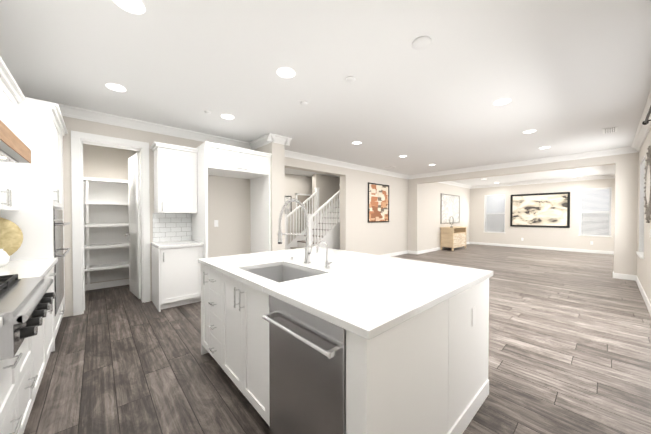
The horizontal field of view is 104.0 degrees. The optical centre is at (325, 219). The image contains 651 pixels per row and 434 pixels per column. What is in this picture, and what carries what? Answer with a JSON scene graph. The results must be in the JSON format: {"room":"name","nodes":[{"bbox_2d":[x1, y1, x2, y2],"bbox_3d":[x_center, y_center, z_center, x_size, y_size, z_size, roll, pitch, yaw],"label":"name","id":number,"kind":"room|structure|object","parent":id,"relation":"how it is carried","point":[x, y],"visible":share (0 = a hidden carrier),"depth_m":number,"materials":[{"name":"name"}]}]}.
{"room":"kitchen","nodes":[
{"label":"kitchen","id":0,"kind":"room"},
{"bbox_2d":[83,144,136,283],"bbox_3d":[-4.048,-0.115,4.823,0.750,2.740,0.200,-1,1,-42],"label":"wall","id":1,"kind":"structure","parent":0,"point":[105,162],"depth_m":4.68,"materials":[{"name":"paint"}]},
{"bbox_2d":[83,177,128,286],"bbox_3d":[-3.902,0.208,4.584,0.678,1.842,0.353,-1,1,-42],"label":"pantry shelves","id":2,"kind":"object","parent":1,"relation":"attached to","point":[106,227],"visible":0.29,"depth_m":4.64,"materials":[{"name":"white wood"}]},
{"bbox_2d":[85,279,128,290],"bbox_3d":[-3.980,1.201,4.758,0.780,0.110,0.014,-1,1,-42],"label":"baseboard","id":3,"kind":"structure","parent":1,"relation":"attached to","point":[100,285],"depth_m":4.70,"materials":[{"name":"white wood"}]},
{"bbox_2d":[62,116,407,317],"bbox_3d":[-0.458,-0.133,6.118,9.300,2.740,0.220,-1,1,-42],"label":"wall","id":4,"kind":"structure","parent":0,"point":[229,206],"depth_m":4.90,"materials":[{"name":"paint"}]},
{"bbox_2d":[71,131,150,315],"bbox_3d":[-3.103,0.048,3.722,0.850,2.445,0.244,-1,1,-42],"label":"door frame","id":5,"kind":"structure","parent":4,"relation":"attached to","point":[79,140],"depth_m":3.53,"materials":[{"name":"white wood"}]},
{"bbox_2d":[125,152,140,298],"bbox_3d":[-3.200,0.093,4.218,0.183,2.318,0.655,-1,1,-42],"label":"pantry door","id":6,"kind":"structure","parent":4,"relation":"in","point":[134,224],"depth_m":4.17,"materials":[{"name":"white wood"}]},
{"bbox_2d":[26,97,249,149],"bbox_3d":[-2.573,-1.413,3.980,3.080,0.120,0.100,-1,1,-42],"label":"crown molding","id":7,"kind":"structure","parent":4,"relation":"attached to","point":[68,111],"depth_m":3.82,"materials":[{"name":"white wood"}]},
{"bbox_2d":[153,213,191,241],"bbox_3d":[-2.482,0.122,4.144,0.555,0.455,0.008,-1,1,-42],"label":"backsplash","id":8,"kind":"structure","parent":4,"relation":"attached to","point":[172,226],"depth_m":4.13,"materials":[{"name":"tile"}]},
{"bbox_2d":[150,141,197,212],"bbox_3d":[-2.360,-0.613,3.978,0.578,1.020,0.385,-1,1,-42],"label":"upper cabinet","id":9,"kind":"object","parent":4,"relation":"attached to","point":[175,178],"depth_m":3.87,"materials":[{"name":"white wood"}]},
{"bbox_2d":[250,133,277,149],"bbox_3d":[-1.168,-1.422,4.646,0.100,0.120,0.770,-1,1,-42],"label":"crown molding","id":10,"kind":"structure","parent":4,"relation":"attached to","point":[266,139],"depth_m":4.58,"materials":[{"name":"white wood"}]},
{"bbox_2d":[274,137,291,145],"bbox_3d":[-0.900,-1.426,4.887,0.100,0.120,0.770,-1,1,-42],"label":"crown molding","id":11,"kind":"structure","parent":4,"relation":"attached to","point":[284,141],"depth_m":4.58,"materials":[{"name":"white wood"}]},
{"bbox_2d":[285,150,409,178],"bbox_3d":[0.861,-1.456,7.071,5.640,0.120,0.100,-1,1,-42],"label":"crown molding","id":12,"kind":"structure","parent":4,"relation":"attached to","point":[290,154],"depth_m":6.61,"materials":[{"name":"white wood"}]},
{"bbox_2d":[368,182,388,222],"bbox_3d":[1.648,-0.506,7.839,1.060,1.180,0.029,-1,1,-42],"label":"framed picture","id":13,"kind":"object","parent":4,"relation":"attached to","point":[378,202],"visible":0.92,"depth_m":7.82,"materials":[{"name":"black"}]},
{"bbox_2d":[382,250,407,256],"bbox_3d":[1.739,1.157,7.955,3.200,0.110,0.014,-1,1,-42],"label":"baseboard","id":14,"kind":"structure","parent":4,"relation":"attached to","point":[401,252],"depth_m":8.52,"materials":[{"name":"white wood"}]},
{"bbox_2d":[255,142,284,250],"bbox_3d":[-1.104,-0.115,4.863,0.260,2.740,0.780,-1,1,-42],"label":"column","id":15,"kind":"structure","parent":0,"point":[276,151],"depth_m":4.56,"materials":[{"name":"paint"}]},
{"bbox_2d":[285,173,311,243],"bbox_3d":[-0.798,-0.173,9.081,6.240,2.740,0.220,-1,1,-42],"label":"wall","id":16,"kind":"structure","parent":0,"point":[300,188],"depth_m":8.80,"materials":[{"name":"paint"}]},
{"bbox_2d":[285,196,291,213],"bbox_3d":[-1.262,-0.470,8.516,0.280,0.650,0.029,-1,1,-42],"label":"framed picture","id":17,"kind":"object","parent":16,"relation":"attached to","point":[288,208],"visible":0.52,"depth_m":8.53,"materials":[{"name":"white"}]},
{"bbox_2d":[0,0,650,185],"bbox_3d":[2.169,-1.562,6.767,14.900,0.100,8.800,-1,1,-42],"label":"ceiling","id":18,"kind":"structure","parent":0,"point":[566,77],"depth_m":2.49,"materials":[{"name":"white paint"}]},
{"bbox_2d":[106,84,125,91],"bbox_3d":[-2.296,-1.450,2.789,0.162,0.011,0.176,-1,1,-42],"label":"recessed light","id":19,"kind":"object","parent":18,"relation":"in","point":[114,87],"depth_m":2.80,"materials":[{"name":"white plastic"}]},
{"bbox_2d":[114,0,144,13],"bbox_3d":[-1.298,-1.435,1.690,0.158,0.011,0.161,-1,1,-42],"label":"recessed light","id":20,"kind":"object","parent":18,"relation":"in","point":[135,6],"depth_m":1.71,"materials":[{"name":"white"}]},
{"bbox_2d":[221,114,233,118],"bbox_3d":[-1.387,-1.461,3.607,0.168,0.011,0.176,-1,1,-42],"label":"recessed light","id":21,"kind":"object","parent":18,"relation":"in","point":[225,116],"depth_m":3.61,"materials":[{"name":"white plastic"}]},
{"bbox_2d":[277,68,294,77],"bbox_3d":[-0.389,-1.446,2.498,0.170,0.011,0.172,-1,1,-42],"label":"recessed light","id":22,"kind":"object","parent":18,"relation":"in","point":[283,72],"depth_m":2.50,"materials":[{"name":"white"}]},
{"bbox_2d":[494,99,510,104],"bbox_3d":[2.179,-1.455,3.139,0.181,0.011,0.163,-1,1,-42],"label":"recessed light","id":23,"kind":"object","parent":18,"relation":"in","point":[503,101],"depth_m":3.15,"materials":[{"name":"white plastic"}]},
{"bbox_2d":[442,154,619,174],"bbox_3d":[4.964,-1.457,7.132,0.100,0.120,4.560,-1,1,-42],"label":"crown molding","id":24,"kind":"structure","parent":18,"relation":"in","point":[618,154],"depth_m":6.69,"materials":[{"name":"white"}]},
{"bbox_2d":[312,174,339,220],"bbox_3d":[0.689,-0.181,9.626,2.900,2.740,0.200,-1,1,-42],"label":"wall","id":25,"kind":"structure","parent":0,"point":[329,186],"depth_m":8.85,"materials":[{"name":"paint"}]},
{"bbox_2d":[23,244,650,433],"bbox_3d":[2.169,1.278,6.807,14.900,0.100,8.800,-1,1,-42],"label":"floor","id":26,"kind":"structure","parent":0,"point":[569,342],"depth_m":2.30,"materials":[{"name":"brown wood"}]},
{"bbox_2d":[0,258,57,433],"bbox_3d":[-1.524,0.853,0.829,0.616,0.915,3.964,-1,1,-42],"label":"base cabinet","id":27,"kind":"object","parent":26,"relation":"on","point":[22,370],"depth_m":1.57,"materials":[{"name":"white wood"}]},
{"bbox_2d":[0,249,9,266],"bbox_3d":[-2.633,0.308,2.038,0.130,0.140,0.130,-1,1,-42],"label":"decorative vase","id":28,"kind":"object","parent":27,"relation":"on","point":[4,258],"visible":1,"depth_m":2.04,"materials":[{"name":"white ceramic"}]},
{"bbox_2d":[0,217,22,255],"bbox_3d":[-2.856,0.173,2.135,0.404,0.406,0.205,-1,1,-42],"label":"decorative plate","id":29,"kind":"object","parent":27,"relation":"on","point":[11,237],"visible":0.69,"depth_m":2.24,"materials":[{"name":"gold"}]},
{"bbox_2d":[0,274,55,359],"bbox_3d":[-1.792,0.463,1.176,0.689,0.238,0.846,-1,1,-42],"label":"range","id":30,"kind":"object","parent":27,"relation":"in","point":[25,303],"visible":1,"depth_m":1.21,"materials":[{"name":"silver metal"}]},
{"bbox_2d":[0,97,70,351],"bbox_3d":[-3.217,0.074,2.727,0.654,2.420,1.128,-1,1,-42],"label":"tall cabinet","id":31,"kind":"object","parent":26,"relation":"on","point":[37,218],"visible":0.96,"depth_m":2.43,"materials":[{"name":"white wood"}]},
{"bbox_2d":[151,240,203,311],"bbox_3d":[-2.275,0.811,3.902,0.578,0.915,0.656,-1,1,-42],"label":"base cabinet","id":32,"kind":"object","parent":26,"relation":"on","point":[176,273],"visible":1,"depth_m":3.69,"materials":[{"name":"white wood"}]},
{"bbox_2d":[192,142,271,257],"bbox_3d":[-1.611,0.051,4.411,1.096,2.420,0.773,-1,1,-42],"label":"surround","id":33,"kind":"object","parent":26,"relation":"on","point":[216,159],"visible":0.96,"depth_m":4.25,"materials":[{"name":"white"}]},
{"bbox_2d":[285,184,339,249],"bbox_3d":[0.469,-0.127,8.392,3.720,2.666,1.300,-1,1,-42],"label":"staircase","id":34,"kind":"structure","parent":26,"relation":"on","point":[324,226],"depth_m":7.55,"materials":[{"name":"white wood"}]},
{"bbox_2d":[200,263,488,433],"bbox_3d":[-0.006,0.853,2.143,1.506,0.880,2.022,-1,1,-42],"label":"kitchen island","id":35,"kind":"object","parent":26,"relation":"on","point":[349,342],"depth_m":1.31,"materials":[{"name":"white wood"}]},
{"bbox_2d":[198,247,337,270],"bbox_3d":[-0.454,0.388,2.676,1.470,0.036,0.650,-1,1,-42],"label":"island countertop","id":36,"kind":"structure","parent":35,"relation":"on","point":[260,259],"depth_m":2.44,"materials":[{"name":"white stone"}]},
{"bbox_2d":[222,251,393,286],"bbox_3d":[-0.029,0.394,2.204,1.470,0.036,0.620,-1,1,-42],"label":"island countertop","id":37,"kind":"structure","parent":35,"relation":"on","point":[344,258],"depth_m":2.18,"materials":[{"name":"white stone"}]},
{"bbox_2d":[242,263,321,282],"bbox_3d":[-0.338,0.512,1.928,0.428,0.216,0.628,-1,1,-42],"label":"sink","id":38,"kind":"object","parent":37,"relation":"in","point":[279,271],"depth_m":2.20,"materials":[{"name":"silver metal"}]},
{"bbox_2d":[277,198,312,263],"bbox_3d":[-0.249,0.099,2.131,0.252,0.555,0.204,-1,1,-42],"label":"faucet","id":39,"kind":"object","parent":37,"relation":"on","point":[308,252],"visible":1,"depth_m":2.14,"materials":[{"name":"silver metal"}]},
{"bbox_2d":[316,241,331,268],"bbox_3d":[-0.009,0.271,1.945,0.129,0.217,0.074,-1,1,-42],"label":"filter faucet","id":40,"kind":"object","parent":37,"relation":"on","point":[327,263],"visible":1,"depth_m":1.97,"materials":[{"name":"silver metal"}]},
{"bbox_2d":[262,259,492,338],"bbox_3d":[0.439,0.401,1.684,1.470,0.036,0.780,-1,1,-42],"label":"island countertop","id":41,"kind":"structure","parent":35,"relation":"on","point":[372,299],"depth_m":1.39,"materials":[{"name":"white stone"}]},
{"bbox_2d":[440,226,465,250],"bbox_3d":[5.158,0.736,10.205,1.400,0.890,0.503,-1,1,-42],"label":"sideboard","id":42,"kind":"object","parent":26,"relation":"on","point":[452,237],"visible":1,"depth_m":9.87,"materials":[{"name":"brown wood"}]},
{"bbox_2d":[420,182,469,250],"bbox_3d":[5.030,-0.194,10.573,4.780,2.740,0.200,-1,1,-42],"label":"wall","id":43,"kind":"structure","parent":0,"point":[430,209],"depth_m":9.68,"materials":[{"name":"paint"}]},
{"bbox_2d":[416,242,469,253],"bbox_3d":[5.015,1.123,10.434,5.014,0.110,0.014,-1,1,-42],"label":"baseboard","id":44,"kind":"structure","parent":43,"relation":"attached to","point":[438,248],"depth_m":9.41,"materials":[{"name":"white wood"}]},
{"bbox_2d":[440,193,459,223],"bbox_3d":[5.200,-0.439,10.568,1.830,1.190,0.029,-1,1,-42],"label":"framed picture","id":45,"kind":"object","parent":43,"relation":"attached to","point":[450,205],"visible":0.94,"depth_m":10.50,"materials":[{"name":"white paper"}]},
{"bbox_2d":[442,181,473,188],"bbox_3d":[5.130,-1.502,10.444,4.780,0.120,0.100,-1,1,-42],"label":"crown molding","id":46,"kind":"structure","parent":43,"relation":"attached to","point":[445,182],"depth_m":10.94,"materials":[{"name":"white wood"}]},
{"bbox_2d":[408,152,638,274],"bbox_3d":[4.654,-0.148,7.255,0.220,2.740,5.370,-1,1,-42],"label":"wall","id":47,"kind":"structure","parent":0,"point":[626,211],"depth_m":5.40,"materials":[{"name":"paint"}]},
{"bbox_2d":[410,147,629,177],"bbox_3d":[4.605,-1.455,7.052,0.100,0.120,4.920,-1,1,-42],"label":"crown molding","id":48,"kind":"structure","parent":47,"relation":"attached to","point":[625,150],"depth_m":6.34,"materials":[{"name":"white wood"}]},
{"bbox_2d":[613,272,634,280],"bbox_3d":[6.245,1.193,5.331,0.014,0.110,0.294,-1,1,-42],"label":"baseboard","id":49,"kind":"structure","parent":47,"relation":"attached to","point":[615,275],"depth_m":5.32,"materials":[{"name":"white wood"}]},
{"bbox_2d":[470,178,614,250],"bbox_3d":[8.553,-0.191,10.382,0.200,2.740,5.200,-1,1,-42],"label":"wall","id":50,"kind":"structure","parent":0,"point":[553,237],"depth_m":10.11,"materials":[{"name":"paint"}]},
{"bbox_2d":[484,194,504,232],"bbox_3d":[7.602,-0.265,11.408,0.220,1.700,0.840,-1,1,-42],"label":"window blind","id":51,"kind":"object","parent":50,"relation":"attached to","point":[494,213],"visible":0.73,"depth_m":11.43,"materials":[{"name":"white"}]},
{"bbox_2d":[510,192,569,227],"bbox_3d":[8.540,-0.374,10.206,0.049,1.350,1.840,-1,1,-42],"label":"framed picture","id":52,"kind":"object","parent":50,"relation":"attached to","point":[542,210],"visible":1,"depth_m":10.13,"materials":[{"name":"black"}]},
{"bbox_2d":[470,242,613,254],"bbox_3d":[8.474,1.125,10.328,0.014,0.110,4.740,-1,1,-42],"label":"baseboard","id":53,"kind":"structure","parent":50,"relation":"attached to","point":[479,243],"depth_m":10.02,"materials":[{"name":"white wood"}]},
{"bbox_2d":[474,174,614,187],"bbox_3d":[8.442,-1.500,10.263,0.100,0.120,4.560,-1,1,-42],"label":"crown molding","id":54,"kind":"structure","parent":50,"relation":"attached to","point":[602,176],"depth_m":9.81,"materials":[{"name":"white wood"}]},
{"bbox_2d":[578,187,611,236],"bbox_3d":[9.662,-0.264,9.119,0.220,1.720,0.820,-1,1,-42],"label":"window blind","id":55,"kind":"object","parent":50,"relation":"attached to","point":[595,213],"visible":0.98,"depth_m":9.12,"materials":[{"name":"white"}]},
{"bbox_2d":[637,128,650,303],"bbox_3d":[4.912,-0.100,3.740,14.500,2.740,0.200,-1,1,-42],"label":"wall","id":56,"kind":"structure","parent":0,"point":[644,271],"depth_m":4.12,"materials":[{"name":"paint"}]},
{"bbox_2d":[636,156,644,258],"bbox_3d":[5.754,-0.210,4.523,1.040,1.740,0.220,-1,1,-42],"label":"blinds","id":57,"kind":"object","parent":56,"relation":"attached to","point":[640,253],"visible":0.29,"depth_m":4.88,"materials":[{"name":"white plastic"}]},
{"bbox_2d":[630,90,650,152],"bbox_3d":[2.954,-1.388,2.161,9.100,0.120,0.100,-1,1,-42],"label":"crown molding","id":58,"kind":"structure","parent":56,"relation":"attached to","point":[642,131],"depth_m":4.06,"materials":[{"name":"white wood"}]},
{"bbox_2d":[635,275,650,314],"bbox_3d":[5.253,1.209,4.209,2.990,0.110,0.014,-1,1,-42],"label":"baseboard","id":59,"kind":"structure","parent":56,"relation":"attached to","point":[641,289],"depth_m":4.06,"materials":[{"name":"white wood"}]},
{"bbox_2d":[642,106,650,124],"bbox_3d":[2.910,-1.258,2.136,3.598,0.060,0.118,-1,1,-42],"label":"curtain rod","id":60,"kind":"object","parent":56,"relation":"attached to","point":[646,122],"visible":1,"depth_m":3.18,"materials":[{"name":"black metal"}]},
{"bbox_2d":[644,146,650,222],"bbox_3d":[4.749,-0.510,3.736,1.132,1.121,0.032,-1,1,-42],"label":"sunburst mirror","id":61,"kind":"object","parent":56,"relation":"attached to","point":[647,191],"visible":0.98,"depth_m":3.72,"materials":[{"name":"silver metal"}]},
{"bbox_3d":[-2.676,-0.069,1.483,0.200,2.740,7.000,-1,1,-42],"label":"wall","id":62,"kind":"structure","parent":0,"visible":0},
{"bbox_2d":[0,57,24,210],"bbox_3d":[-2.554,-0.598,1.801,0.413,1.050,1.112,-1,1,-42],"label":"upper cabinet","id":63,"kind":"object","parent":62,"relation":"attached to","point":[11,95],"visible":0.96,"depth_m":2.08,"materials":[{"name":"white wood"}]},
{"bbox_2d":[0,114,30,162],"bbox_3d":[-1.740,-0.726,1.024,0.584,0.772,1.126,-1,1,-42],"label":"range hood","id":64,"kind":"object","parent":62,"relation":"attached to","point":[14,148],"visible":1,"depth_m":1.36,"materials":[{"name":"brown"}]}
]}

